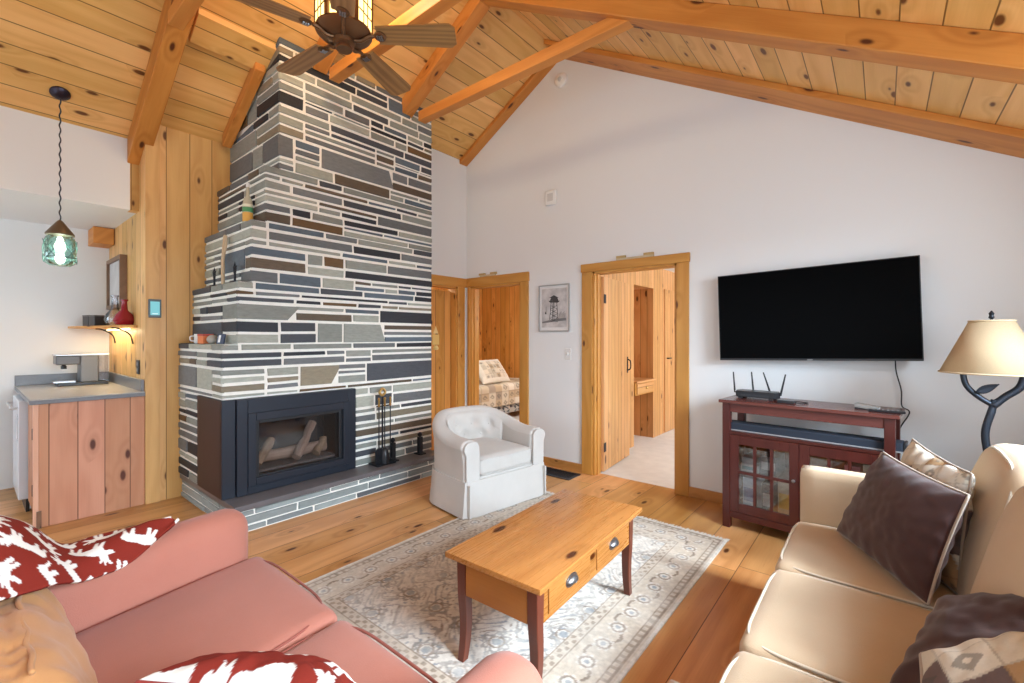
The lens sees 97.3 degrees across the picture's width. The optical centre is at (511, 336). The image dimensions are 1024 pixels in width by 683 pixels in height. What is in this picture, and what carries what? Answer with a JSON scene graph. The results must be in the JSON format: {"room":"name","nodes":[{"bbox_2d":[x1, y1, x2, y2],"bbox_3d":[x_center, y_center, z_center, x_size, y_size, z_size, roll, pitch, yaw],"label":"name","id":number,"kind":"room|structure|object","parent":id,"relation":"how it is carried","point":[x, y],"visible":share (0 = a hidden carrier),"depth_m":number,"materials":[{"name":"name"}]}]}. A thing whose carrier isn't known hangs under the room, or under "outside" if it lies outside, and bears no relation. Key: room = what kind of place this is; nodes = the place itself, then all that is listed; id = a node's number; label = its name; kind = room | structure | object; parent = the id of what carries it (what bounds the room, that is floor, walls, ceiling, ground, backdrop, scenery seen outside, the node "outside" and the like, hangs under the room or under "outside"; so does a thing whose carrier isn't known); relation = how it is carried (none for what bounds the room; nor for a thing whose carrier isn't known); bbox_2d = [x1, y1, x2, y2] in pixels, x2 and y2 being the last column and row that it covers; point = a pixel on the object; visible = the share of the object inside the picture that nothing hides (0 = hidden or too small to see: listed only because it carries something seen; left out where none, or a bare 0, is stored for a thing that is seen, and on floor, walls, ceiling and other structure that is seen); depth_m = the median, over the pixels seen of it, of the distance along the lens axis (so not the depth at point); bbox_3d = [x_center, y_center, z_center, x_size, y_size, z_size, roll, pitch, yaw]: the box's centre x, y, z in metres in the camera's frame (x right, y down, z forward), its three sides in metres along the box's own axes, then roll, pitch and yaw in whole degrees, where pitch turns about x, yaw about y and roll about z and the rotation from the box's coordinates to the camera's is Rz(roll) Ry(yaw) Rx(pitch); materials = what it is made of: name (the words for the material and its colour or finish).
{"room":"living room","nodes":[
{"label":"living room","id":0,"kind":"room"},
{"bbox_2d":[0,218,108,489],"bbox_3d":[-4.918,-0.150,3.592,0.120,3.000,3.100,0,0,39],"label":"wall","id":1,"kind":"structure","parent":0,"point":[39,300],"depth_m":4.16,"materials":[{"name":"white paint"}]},
{"bbox_2d":[15,372,103,385],"bbox_3d":[-4.250,0.392,4.278,0.020,0.094,0.638,0,0,39],"label":"backsplash","id":2,"kind":"structure","parent":1,"relation":"attached to","point":[39,379],"depth_m":4.16,"materials":[{"name":"grey laminate"}]},
{"bbox_2d":[0,105,129,211],"bbox_3d":[-4.073,-1.366,2.683,0.100,0.632,2.768,0,0,39],"label":"wall header","id":3,"kind":"structure","parent":0,"point":[95,171],"depth_m":3.41,"materials":[{"name":"white paint"}]},
{"bbox_2d":[0,191,135,229],"bbox_3d":[-4.526,-1.080,3.092,1.120,0.060,2.826,0,0,39],"label":"ceiling","id":4,"kind":"structure","parent":0,"point":[13,206],"depth_m":3.83,"materials":[{"name":"white paint"}]},
{"bbox_2d":[109,157,141,378],"bbox_3d":[-3.521,-0.110,4.157,1.320,2.920,0.094,0,0,39],"label":"wall","id":5,"kind":"structure","parent":0,"point":[123,355],"depth_m":3.93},
{"bbox_2d":[88,226,113,247],"bbox_3d":[-4.004,-0.968,4.388,0.280,0.155,0.150,0,0,39],"label":"beam","id":6,"kind":"structure","parent":5,"relation":"attached to","point":[100,237],"depth_m":4.31,"materials":[{"name":"brown wood"}]},
{"bbox_2d":[68,325,136,343],"bbox_3d":[-3.699,-0.019,4.043,1.170,0.161,0.306,0,0,39],"label":"wall shelf","id":7,"kind":"object","parent":5,"relation":"attached to","point":[101,327],"visible":1,"depth_m":3.92,"materials":[{"name":"brown wood"}]},
{"bbox_2d":[88,315,108,325],"bbox_3d":[-3.791,-0.149,4.128,0.124,0.097,0.104,0,0,28],"label":"tin canister","id":8,"kind":"object","parent":7,"relation":"on","point":[94,320],"visible":0.81,"depth_m":4.08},
{"bbox_2d":[112,299,133,324],"bbox_3d":[-3.324,-0.212,3.861,0.156,0.218,0.154,0,0,39],"label":"glass decanter","id":9,"kind":"object","parent":7,"relation":"on","point":[123,317],"visible":0.98,"depth_m":3.83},
{"bbox_2d":[106,254,126,309],"bbox_3d":[-3.692,-0.500,4.201,0.600,0.470,0.050,0,0,39],"label":"picture frame","id":10,"kind":"object","parent":5,"relation":"attached to","point":[116,267],"visible":0.86,"depth_m":4.17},
{"bbox_2d":[110,260,118,304],"bbox_3d":[-3.692,-0.500,4.201,0.530,0.400,0.010,0,0,39],"label":"print","id":11,"kind":"object","parent":10,"relation":"attached to","point":[114,264],"depth_m":4.23},
{"bbox_2d":[108,372,143,390],"bbox_3d":[-3.513,0.392,4.072,1.380,0.094,0.020,0,0,39],"label":"backsplash","id":12,"kind":"structure","parent":5,"relation":"attached to","point":[127,381],"depth_m":3.93,"materials":[{"name":"grey laminate"}]},
{"bbox_2d":[128,163,138,212],"bbox_3d":[-3.176,-1.351,3.774,0.100,0.602,0.058,0,0,39],"label":"trim","id":13,"kind":"structure","parent":5,"relation":"attached to","point":[134,169],"depth_m":3.74,"materials":[{"name":"brown wood"}]},
{"bbox_2d":[142,125,231,500],"bbox_3d":[-2.344,-0.213,4.470,0.100,3.127,2.074,0,0,39],"label":"wall","id":14,"kind":"structure","parent":0,"point":[193,169],"depth_m":3.80,"materials":[{"name":"wood"}]},
{"bbox_2d":[145,127,159,503],"bbox_3d":[-2.930,-0.203,3.670,0.012,3.107,0.094,0,0,39],"label":"wooden post","id":15,"kind":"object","parent":14,"relation":"attached to","point":[152,153],"depth_m":3.66,"materials":[{"name":"brown wood"}]},
{"bbox_2d":[148,299,160,317],"bbox_3d":[-2.910,-0.233,3.669,0.018,0.150,0.084,0,0,39],"label":"thermostat","id":16,"kind":"object","parent":14,"relation":"attached to","point":[154,305],"visible":1,"depth_m":3.66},
{"bbox_2d":[0,0,546,159],"bbox_3d":[-2.225,-2.283,3.206,2.390,1.474,5.926,0,0,39],"label":"ceiling","id":17,"kind":"structure","parent":0,"point":[99,51],"depth_m":3.41,"materials":[{"name":"brown wood"}]},
{"bbox_2d":[42,86,77,266],"bbox_3d":[-3.257,-1.148,3.245,0.182,1.276,0.182,0,0,39],"label":"pendant lamp","id":18,"kind":"object","parent":17,"relation":"hanging from","point":[59,229],"visible":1,"depth_m":3.24,"materials":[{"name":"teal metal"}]},
{"bbox_2d":[43,234,76,266],"bbox_3d":[-3.257,-0.621,3.245,0.172,0.222,0.172,0,0,39],"label":"lampshade","id":19,"kind":"object","parent":18,"relation":"on","point":[59,245],"depth_m":3.24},
{"bbox_2d":[127,0,194,164],"bbox_3d":[-2.261,-2.176,3.044,2.240,1.483,0.130,0,0,39],"label":"ceiling beam","id":20,"kind":"structure","parent":17,"relation":"attached to","point":[169,43],"depth_m":3.30,"materials":[{"name":"brown wood"}]},
{"bbox_2d":[168,0,203,29],"bbox_3d":[-1.313,-2.095,2.229,2.380,0.090,0.085,0,0,39],"label":"tie beam","id":21,"kind":"structure","parent":20,"relation":"attached to","point":[180,12],"depth_m":2.85,"materials":[{"name":"brown wood"}]},
{"bbox_2d":[190,8,275,72],"bbox_3d":[-2.084,-2.208,3.385,0.200,0.157,0.520,0,0,39],"label":"ceiling beam","id":22,"kind":"structure","parent":17,"relation":"attached to","point":[209,31],"depth_m":3.35,"materials":[{"name":"brown wood"}]},
{"bbox_2d":[222,62,264,147],"bbox_3d":[-2.268,-1.950,3.792,0.720,0.509,0.075,0,0,39],"label":"ceiling beam","id":23,"kind":"structure","parent":17,"relation":"attached to","point":[255,75],"depth_m":3.75,"materials":[{"name":"brown wood"}]},
{"bbox_2d":[313,38,337,73],"bbox_3d":[-1.191,-2.553,3.388,1.025,0.730,0.120,0,0,39],"label":"ceiling beam","id":24,"kind":"structure","parent":17,"relation":"attached to","point":[323,66],"depth_m":3.66,"materials":[{"name":"brown wood"}]},
{"bbox_2d":[402,0,489,117],"bbox_3d":[-0.753,-2.454,4.193,1.370,0.928,0.120,0,0,39],"label":"ceiling beam","id":25,"kind":"structure","parent":17,"relation":"attached to","point":[474,11],"depth_m":4.07,"materials":[{"name":"brown wood"}]},
{"bbox_2d":[0,411,788,682],"bbox_3d":[0.218,1.389,4.515,7.800,0.081,11.150,0,0,39],"label":"floor","id":26,"kind":"structure","parent":0,"point":[702,636],"depth_m":3.09,"materials":[{"name":"brown wood"}]},
{"bbox_2d":[6,394,30,511],"bbox_3d":[-3.879,0.915,3.785,0.600,0.870,0.483,0,0,39],"label":"dishwasher","id":27,"kind":"object","parent":26,"relation":"on","point":[20,406],"visible":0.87,"depth_m":3.47,"materials":[{"name":"metal"}]},
{"bbox_2d":[28,396,144,528],"bbox_3d":[-3.697,0.912,3.835,1.416,0.875,0.622,0,0,39],"label":"base cabinet","id":28,"kind":"object","parent":26,"relation":"on","point":[86,458],"visible":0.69,"depth_m":3.37,"materials":[{"name":"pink wood"}]},
{"bbox_2d":[15,372,144,404],"bbox_3d":[-3.704,0.410,3.829,1.435,0.130,0.638,0,0,39],"label":"countertop","id":29,"kind":"structure","parent":28,"relation":"on","point":[38,389],"depth_m":3.77,"materials":[{"name":"grey laminate"}]},
{"bbox_2d":[52,353,108,386],"bbox_3d":[-3.984,0.297,4.161,0.230,0.284,0.365,0,0,39],"label":"coffee maker","id":30,"kind":"object","parent":29,"relation":"on","point":[87,364],"visible":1,"depth_m":4.11,"materials":[{"name":"black plastic"}]},
{"bbox_2d":[0,509,542,682],"bbox_3d":[-0.896,1.000,1.090,1.670,0.700,1.145,0,0,39],"label":"loveseat","id":31,"kind":"object","parent":26,"relation":"on","point":[196,591],"visible":0.91,"depth_m":1.40,"materials":[{"name":"fabric"}]},
{"bbox_2d":[0,588,97,682],"bbox_3d":[-1.274,0.854,1.119,0.620,0.310,0.356,0,0,39],"label":"cushion","id":32,"kind":"object","parent":31,"relation":"on","point":[39,643],"depth_m":1.12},
{"bbox_2d":[0,515,178,600],"bbox_3d":[-1.680,0.689,1.280,1.061,0.331,0.615,0,0,-20],"label":"throw pillow","id":33,"kind":"object","parent":31,"relation":"on","point":[30,560],"visible":1,"depth_m":1.40,"materials":[{"name":"fabric"}]},
{"bbox_2d":[76,557,336,682],"bbox_3d":[-1.039,1.001,1.421,0.652,0.212,0.715,0,0,39],"label":"seat cushion","id":34,"kind":"object","parent":31,"relation":"on","point":[222,604],"depth_m":1.46,"materials":[{"name":"fabric"}]},
{"bbox_2d":[134,651,355,682],"bbox_3d":[-0.532,0.797,0.983,0.453,0.228,0.220,0,0,6],"label":"throw pillow","id":35,"kind":"object","parent":31,"relation":"on","point":[242,666],"visible":1,"depth_m":0.94,"materials":[{"name":"fabric"}]},
{"bbox_2d":[285,620,429,682],"bbox_3d":[-0.537,1.001,1.008,0.632,0.212,0.715,0,0,39],"label":"seat cushion","id":36,"kind":"object","parent":31,"relation":"on","point":[342,643],"depth_m":1.28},
{"bbox_2d":[178,37,433,531],"bbox_3d":[-1.741,-0.486,4.164,1.234,3.672,1.927,0,0,39],"label":"fireplace","id":37,"kind":"object","parent":26,"relation":"on","point":[331,290],"visible":0.9,"depth_m":3.79,"materials":[{"name":"stone"}]},
{"bbox_2d":[221,235,227,283],"bbox_3d":[-2.269,-0.608,3.553,0.076,0.403,0.040,0,0,39],"label":"stick","id":38,"kind":"object","parent":37,"relation":"on","point":[225,240],"visible":0.98,"depth_m":3.55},
{"bbox_2d":[242,183,252,222],"bbox_3d":[-2.049,-1.032,3.491,0.075,0.315,0.074,0,0,39],"label":"bottle","id":39,"kind":"object","parent":37,"relation":"on","point":[247,206],"visible":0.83,"depth_m":3.47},
{"bbox_2d":[197,388,355,499],"bbox_3d":[-1.907,0.803,3.728,0.558,0.700,1.036,0,0,39],"label":"fireplace insert","id":40,"kind":"object","parent":37,"relation":"on","point":[231,434],"visible":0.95,"depth_m":3.47,"materials":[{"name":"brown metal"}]},
{"bbox_2d":[259,437,274,465],"bbox_3d":[-1.973,0.908,3.584,0.074,0.193,0.238,0,0,2],"label":"log","id":41,"kind":"object","parent":40,"relation":"in","point":[268,444],"visible":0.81,"depth_m":3.58,"materials":[{"name":"brown wood"}]},
{"bbox_2d":[259,440,326,461],"bbox_3d":[-1.866,0.956,3.764,0.601,0.111,0.106,0,0,-45],"label":"log","id":42,"kind":"object","parent":40,"relation":"in","point":[285,452],"visible":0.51,"depth_m":3.72,"materials":[{"name":"brown wood"}]},
{"bbox_2d":[259,451,334,472],"bbox_3d":[-1.872,1.032,3.761,0.330,0.035,0.670,0,0,39],"label":"tray","id":43,"kind":"object","parent":40,"relation":"on","point":[281,463],"depth_m":3.67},
{"bbox_2d":[292,420,315,459],"bbox_3d":[-1.756,0.866,3.813,0.080,0.287,0.308,0,0,3],"label":"log","id":44,"kind":"object","parent":40,"relation":"in","point":[302,444],"visible":1,"depth_m":3.78,"materials":[{"name":"brown wood"}]},
{"bbox_2d":[312,436,326,454],"bbox_3d":[-1.662,0.939,3.896,0.076,0.146,0.180,0,0,8],"label":"log","id":45,"kind":"object","parent":40,"relation":"in","point":[322,441],"visible":1,"depth_m":3.87,"materials":[{"name":"brown wood"}]},
{"bbox_2d":[369,387,395,466],"bbox_3d":[-1.181,0.807,4.105,0.140,0.696,0.200,0,0,39],"label":"stand","id":46,"kind":"object","parent":37,"relation":"on","point":[382,388],"visible":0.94,"depth_m":4.10,"materials":[{"name":"metal"}]},
{"bbox_2d":[375,398,381,464],"bbox_3d":[-1.192,0.843,4.037,0.024,0.595,0.080,0,0,39],"label":"shovel","id":47,"kind":"object","parent":46,"relation":"hanging from","point":[378,453],"visible":1,"depth_m":4.03,"materials":[{"name":"metal"}]},
{"bbox_2d":[381,397,388,463],"bbox_3d":[-1.154,0.843,4.083,0.080,0.595,0.078,0,0,39],"label":"shovel","id":48,"kind":"object","parent":46,"relation":"hanging from","point":[385,454],"visible":1,"depth_m":4.06,"materials":[{"name":"metal"}]},
{"bbox_2d":[414,432,425,454],"bbox_3d":[-0.909,1.048,4.451,0.100,0.215,0.070,0,0,39],"label":"andiron","id":49,"kind":"object","parent":37,"relation":"on","point":[420,438],"visible":1,"depth_m":4.43,"materials":[{"name":"metal"}]},
{"bbox_2d":[429,405,545,519],"bbox_3d":[-0.266,0.988,3.842,0.874,0.712,0.772,0,0,-42],"label":"armchair","id":50,"kind":"object","parent":26,"relation":"on","point":[486,460],"visible":1,"depth_m":3.60,"materials":[{"name":"beige fabric"}]},
{"bbox_2d":[432,405,540,481],"bbox_3d":[-0.278,0.886,3.856,0.874,0.515,0.708,0,0,-42],"label":"chair back","id":51,"kind":"object","parent":50,"relation":"in","point":[473,443],"depth_m":3.69,"materials":[{"name":"beige fabric"}]},
{"bbox_2d":[470,437,530,474],"bbox_3d":[-0.237,0.981,3.810,0.556,0.169,0.605,0,0,-42],"label":"seat cushion","id":52,"kind":"object","parent":50,"relation":"on","point":[497,455],"depth_m":3.65,"materials":[{"name":"beige fabric"}]},
{"bbox_2d":[493,403,518,412],"bbox_3d":[-0.772,1.065,7.693,1.533,0.570,2.001,0,0,39],"label":"bed","id":53,"kind":"object","parent":26,"relation":"on","point":[509,408],"visible":0.16,"depth_m":7.39,"materials":[{"name":"multicoloured fabric"}]},
{"bbox_2d":[479,378,518,407],"bbox_3d":[-0.739,0.924,7.665,1.521,0.347,2.061,0,0,39],"label":"quilt","id":54,"kind":"object","parent":53,"relation":"on","point":[492,395],"visible":0.2,"depth_m":7.17,"materials":[{"name":"fabric"}]},
{"bbox_2d":[479,359,509,384],"bbox_3d":[-0.348,0.565,7.416,0.309,0.374,0.731,0,0,36],"label":"pillow","id":55,"kind":"object","parent":54,"relation":"on","point":[490,371],"visible":0.87,"depth_m":7.31,"materials":[{"name":"fabric"}]},
{"bbox_2d":[300,491,729,682],"bbox_3d":[0.068,1.345,2.611,1.651,0.010,2.364,0,0,39],"label":"area rug","id":56,"kind":"object","parent":26,"relation":"on","point":[404,594],"visible":0.52,"depth_m":2.25,"materials":[{"name":"fabric"}]},
{"bbox_2d":[445,489,641,677],"bbox_3d":[0.201,1.115,2.111,0.475,0.450,0.965,0,0,37],"label":"coffee table","id":57,"kind":"object","parent":56,"relation":"on","point":[525,567],"visible":1,"depth_m":1.88,"materials":[{"name":"brown wood"}]},
{"bbox_2d":[546,467,580,479],"bbox_3d":[0.417,1.346,4.474,0.480,0.008,0.220,0,0,39],"label":"floor vent","id":58,"kind":"object","parent":26,"relation":"in","point":[566,475],"visible":0.76,"depth_m":4.42,"materials":[{"name":"grey metal"}]},
{"bbox_2d":[719,395,904,532],"bbox_3d":[1.965,0.897,3.016,0.985,0.905,0.390,0,0,44],"label":"media console","id":59,"kind":"object","parent":26,"relation":"on","point":[735,444],"visible":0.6,"depth_m":2.98,"materials":[{"name":"brown wood"}]},
{"bbox_2d":[741,462,759,473],"bbox_3d":[1.736,0.922,3.232,0.115,0.054,0.203,0,0,44],"label":"game","id":60,"kind":"object","parent":59,"relation":"on","point":[744,467],"visible":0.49,"depth_m":3.16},
{"bbox_2d":[742,452,761,464],"bbox_3d":[1.736,0.872,3.234,0.097,0.044,0.200,0,0,45],"label":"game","id":61,"kind":"object","parent":60,"relation":"on","point":[748,458],"visible":0.54,"depth_m":3.18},
{"bbox_2d":[743,475,764,507],"bbox_3d":[1.737,1.107,3.231,0.090,0.234,0.203,0,0,44],"label":"game","id":62,"kind":"object","parent":59,"relation":"on","point":[747,480],"visible":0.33,"depth_m":3.17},
{"bbox_2d":[733,372,785,400],"bbox_3d":[1.784,0.352,3.255,0.352,0.186,0.162,0,0,44],"label":"router","id":63,"kind":"object","parent":59,"relation":"on","point":[770,395],"visible":1,"depth_m":3.22,"materials":[{"name":"black plastic"}]},
{"bbox_2d":[739,464,788,479],"bbox_3d":[1.980,0.958,3.032,0.865,0.015,0.305,0,0,44],"label":"shelf","id":64,"kind":"object","parent":59,"relation":"attached to","point":[785,475],"depth_m":3.13,"materials":[{"name":"brown wood"}]},
{"bbox_2d":[762,479,777,511],"bbox_3d":[1.817,1.117,3.152,0.075,0.214,0.203,0,0,44],"label":"game","id":65,"kind":"object","parent":59,"relation":"on","point":[766,484],"visible":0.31,"depth_m":3.09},
{"bbox_2d":[760,450,784,476],"bbox_3d":[1.821,0.884,3.148,0.105,0.129,0.203,0,0,45],"label":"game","id":66,"kind":"object","parent":59,"relation":"on","point":[779,457],"visible":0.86,"depth_m":3.09,"materials":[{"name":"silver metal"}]},
{"bbox_2d":[778,481,788,514],"bbox_3d":[1.892,1.099,3.078,0.085,0.249,0.203,0,0,44],"label":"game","id":67,"kind":"object","parent":59,"relation":"on","point":[783,488],"visible":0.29,"depth_m":3.01,"materials":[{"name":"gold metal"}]},
{"bbox_2d":[730,430,882,454],"bbox_3d":[1.968,0.675,3.020,0.905,0.020,0.351,0,0,44],"label":"shelf","id":68,"kind":"object","parent":59,"relation":"attached to","point":[829,447],"depth_m":2.87,"materials":[{"name":"brown wood"}]},
{"bbox_2d":[731,420,907,452],"bbox_3d":[1.918,0.635,2.941,1.000,0.058,0.123,0,0,45],"label":"soundbar","id":69,"kind":"object","parent":59,"relation":"on","point":[861,441],"visible":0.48,"depth_m":2.86,"materials":[{"name":"fabric"}]},
{"bbox_2d":[668,443,1023,682],"bbox_3d":[1.231,0.871,1.241,0.995,0.958,2.020,0,0,39],"label":"sofa","id":70,"kind":"object","parent":26,"relation":"on","point":[827,612],"visible":0.73,"depth_m":1.45,"materials":[{"name":"beige fabric"}]},
{"bbox_2d":[724,651,825,682],"bbox_3d":[0.742,0.959,0.883,0.695,0.161,0.579,0,0,39],"label":"seat cushion","id":71,"kind":"object","parent":70,"relation":"on","point":[745,666],"depth_m":1.20,"materials":[{"name":"beige fabric"}]},
{"bbox_2d":[739,569,930,682],"bbox_3d":[1.115,0.959,1.336,0.695,0.161,0.579,0,0,39],"label":"seat cushion","id":72,"kind":"object","parent":70,"relation":"on","point":[833,632],"depth_m":1.37,"materials":[{"name":"beige fabric"}]},
{"bbox_2d":[775,522,955,609],"bbox_3d":[1.488,0.959,1.789,0.695,0.161,0.579,0,0,39],"label":"seat cushion","id":73,"kind":"object","parent":70,"relation":"on","point":[813,549],"depth_m":1.77,"materials":[{"name":"beige fabric"}]},
{"bbox_2d":[836,451,970,605],"bbox_3d":[1.464,0.678,1.742,0.198,0.401,0.580,0,0,6],"label":"throw pillow","id":74,"kind":"object","parent":70,"relation":"on","point":[908,521],"visible":1,"depth_m":1.58,"materials":[{"name":"fabric"}]},
{"bbox_2d":[901,438,975,594],"bbox_3d":[1.599,0.655,1.740,0.160,0.444,0.466,0,0,20],"label":"throw pillow","id":75,"kind":"object","parent":70,"relation":"on","point":[916,456],"visible":0.35,"depth_m":1.57,"materials":[{"name":"fabric"}]},
{"bbox_2d":[889,592,1023,682],"bbox_3d":[1.086,0.707,0.973,0.392,0.323,0.407,0,0,-35],"label":"throw pillow","id":76,"kind":"object","parent":70,"relation":"on","point":[953,620],"visible":0.69,"depth_m":1.05,"materials":[{"name":"fabric"}]},
{"bbox_2d":[919,631,1023,682],"bbox_3d":[0.877,0.670,0.739,0.375,0.329,0.509,0,0,33],"label":"throw pillow","id":77,"kind":"object","parent":76,"relation":"on","point":[1000,658],"visible":1,"depth_m":0.86,"materials":[{"name":"fabric"}]},
{"bbox_2d":[957,443,1023,594],"bbox_3d":[1.745,0.654,1.577,0.322,0.520,0.573,0,0,39],"label":"cushion","id":78,"kind":"object","parent":70,"relation":"on","point":[998,472],"depth_m":1.49,"materials":[{"name":"beige fabric"}]},
{"bbox_2d":[970,486,1023,596],"bbox_3d":[1.373,0.652,1.123,0.318,0.520,0.573,0,0,39],"label":"cushion","id":79,"kind":"object","parent":70,"relation":"on","point":[1001,570],"depth_m":1.18,"materials":[{"name":"beige fabric"}]},
{"bbox_3d":[2.448,1.050,2.299,0.480,0.600,0.480,0,0,39],"label":"end table","id":80,"kind":"object","parent":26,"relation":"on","visible":0},
{"bbox_2d":[937,311,1023,450],"bbox_3d":[2.447,0.307,2.299,0.402,0.885,0.402,0,0,39],"label":"table lamp","id":81,"kind":"object","parent":80,"relation":"on","point":[991,347],"visible":0.91,"depth_m":2.23,"materials":[{"name":"grey metal"}]},
{"bbox_2d":[431,148,466,405],"bbox_3d":[-0.864,-0.401,5.230,0.120,3.502,0.831,0,0,39],"label":"wall","id":82,"kind":"structure","parent":0,"point":[449,177],"depth_m":5.29,"materials":[{"name":"white paint"}]},
{"bbox_2d":[430,274,466,449],"bbox_3d":[-0.958,0.322,5.216,0.301,2.056,0.940,0,0,39],"label":"door","id":83,"kind":"structure","parent":82,"relation":"in","point":[448,307],"depth_m":5.38,"materials":[{"name":"brown wood"}]},
{"bbox_2d":[431,287,481,359],"bbox_3d":[-1.478,0.175,8.160,0.050,2.350,2.674,0,0,39],"label":"wall","id":84,"kind":"structure","parent":0,"point":[432,288],"depth_m":9.14,"materials":[{"name":"orange wood"}]},
{"bbox_2d":[482,286,518,377],"bbox_3d":[0.735,0.175,8.103,3.440,2.350,0.050,0,0,39],"label":"wall","id":85,"kind":"structure","parent":0,"point":[500,306],"depth_m":8.83,"materials":[{"name":"orange wood"}]},
{"bbox_2d":[601,272,633,447],"bbox_3d":[0.981,0.200,5.199,0.350,2.300,1.224,0,0,39],"label":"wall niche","id":86,"kind":"object","parent":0,"point":[628,278],"visible":0.07,"depth_m":5.51,"materials":[{"name":"brown wood"}]},
{"bbox_2d":[634,270,652,289],"bbox_3d":[1.563,-0.800,5.907,0.350,0.300,0.610,0,0,39],"label":"wall niche","id":87,"kind":"object","parent":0,"point":[642,279],"visible":0.29,"depth_m":5.83,"materials":[{"name":"brown wood"}]},
{"bbox_2d":[634,269,673,437],"bbox_3d":[2.612,0.200,7.213,0.390,2.300,2.740,0,0,39],"label":"wall niche","id":88,"kind":"object","parent":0,"point":[648,303],"visible":0.21,"depth_m":6.13,"materials":[{"name":"brown wood"}]},
{"bbox_2d":[664,289,673,431],"bbox_3d":[2.357,0.330,6.549,0.059,2.000,0.650,0,0,39],"label":"door","id":89,"kind":"structure","parent":88,"relation":"attached to","point":[668,294],"depth_m":6.41,"materials":[{"name":"brown wood"}]},
{"bbox_2d":[467,59,1023,492],"bbox_3d":[1.373,-0.795,4.006,5.130,4.290,0.120,0,0,39],"label":"wall","id":90,"kind":"structure","parent":0,"point":[636,165],"depth_m":3.61,"materials":[{"name":"white paint"}]},
{"bbox_2d":[467,272,528,424],"bbox_3d":[-0.142,0.320,5.237,0.943,2.060,0.153,0,0,39],"label":"door","id":91,"kind":"structure","parent":90,"relation":"in","point":[521,279],"depth_m":5.16,"materials":[{"name":"brown wood"}]},
{"bbox_2d":[460,64,554,166],"bbox_3d":[-0.065,-2.501,5.029,1.370,0.833,0.126,0,0,39],"label":"trim","id":92,"kind":"structure","parent":90,"relation":"attached to","point":[536,78],"depth_m":5.02,"materials":[{"name":"brown wood"}]},
{"bbox_2d":[545,189,556,205],"bbox_3d":[0.406,-1.455,4.700,0.140,0.160,0.037,0,0,39],"label":"fire alarm","id":93,"kind":"object","parent":90,"relation":"attached to","point":[551,195],"visible":1,"depth_m":4.68,"materials":[{"name":"white plastic"}]},
{"bbox_2d":[539,283,569,331],"bbox_3d":[0.437,-0.300,4.684,0.380,0.490,0.022,0,0,39],"label":"framed picture","id":94,"kind":"object","parent":90,"relation":"attached to","point":[554,300],"visible":1,"depth_m":4.68,"materials":[{"name":"grey paper"}]},
{"bbox_2d":[555,73,566,87],"bbox_3d":[0.496,-2.640,4.617,0.140,0.140,0.050,0,0,39],"label":"smoke detector","id":95,"kind":"object","parent":90,"relation":"attached to","point":[561,79],"visible":1,"depth_m":4.60,"materials":[{"name":"white plastic"}]},
{"bbox_2d":[543,456,581,472],"bbox_3d":[0.439,1.308,4.685,0.671,0.085,0.018,0,0,39],"label":"baseboard","id":96,"kind":"structure","parent":90,"relation":"attached to","point":[548,461],"depth_m":4.61,"materials":[{"name":"brown wood"}]},
{"bbox_2d":[581,252,689,496],"bbox_3d":[1.376,0.317,4.479,1.054,2.066,0.911,0,0,39],"label":"door","id":97,"kind":"structure","parent":90,"relation":"in","point":[605,301],"depth_m":4.42,"materials":[{"name":"brown wood"}]},
{"bbox_2d":[689,486,721,503],"bbox_3d":[2.366,1.308,3.100,2.244,0.085,0.018,0,0,39],"label":"baseboard","id":98,"kind":"structure","parent":90,"relation":"attached to","point":[694,492],"depth_m":3.72,"materials":[{"name":"brown wood"}]},
{"bbox_2d":[544,39,1023,158],"bbox_3d":[1.774,-1.877,3.400,3.540,2.081,0.306,0,0,39],"label":"ceiling beam","id":99,"kind":"structure","parent":90,"relation":"attached to","point":[991,137],"depth_m":3.04,"materials":[{"name":"brown wood"}]},
{"bbox_2d":[718,255,923,426],"bbox_3d":[2.132,0.118,3.229,1.210,1.264,0.112,0,0,39],"label":"television","id":100,"kind":"object","parent":90,"relation":"attached to","point":[870,310],"visible":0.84,"depth_m":3.12,"materials":[{"name":"black plastic"}]},
{"bbox_2d":[512,0,1023,129],"bbox_3d":[0.123,-1.909,1.275,3.690,2.222,5.926,0,0,39],"label":"ceiling","id":101,"kind":"structure","parent":0,"point":[978,99],"depth_m":2.52,"materials":[{"name":"brown wood"}]},
{"bbox_2d":[236,0,456,95],"bbox_3d":[-1.045,-2.300,2.723,1.270,1.150,1.306,0,0,39],"label":"ceiling fan","id":102,"kind":"object","parent":101,"relation":"hanging from","point":[346,26],"visible":1,"depth_m":2.69,"materials":[{"name":"brown metal"}]},
{"bbox_2d":[481,0,1023,84],"bbox_3d":[1.119,-1.830,2.604,3.540,2.176,0.135,0,0,39],"label":"ceiling beam","id":103,"kind":"structure","parent":101,"relation":"attached to","point":[969,52],"depth_m":2.21,"materials":[{"name":"brown wood"}]},
{"bbox_2d":[418,18,633,123],"bbox_3d":[-0.034,-2.070,3.579,2.120,0.090,0.085,0,0,39],"label":"tie beam","id":104,"kind":"structure","parent":103,"relation":"attached to","point":[605,29],"depth_m":3.40,"materials":[{"name":"brown wood"}]},
{"bbox_3d":[0.571,-1.830,1.938,3.540,2.176,0.120,0,0,39],"label":"ceiling beam","id":105,"kind":"structure","parent":101,"relation":"attached to","visible":0},
{"bbox_2d":[329,0,461,83],"bbox_3d":[-0.593,-2.070,2.900,2.120,0.090,0.085,0,0,39],"label":"tie beam","id":106,"kind":"structure","parent":105,"relation":"attached to","point":[424,11],"depth_m":2.97,"materials":[{"name":"brown wood"}]},
{"bbox_3d":[1.413,0.200,6.031,0.040,2.300,0.610,0,0,39],"label":"wall niche","id":107,"kind":"object","parent":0,"visible":0},
{"bbox_2d":[634,377,655,395],"bbox_3d":[1.589,0.640,5.886,0.395,0.180,0.600,0,0,39],"label":"desk","id":108,"kind":"object","parent":107,"relation":"attached to","point":[642,385],"visible":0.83,"depth_m":5.76,"materials":[{"name":"brown wood"}]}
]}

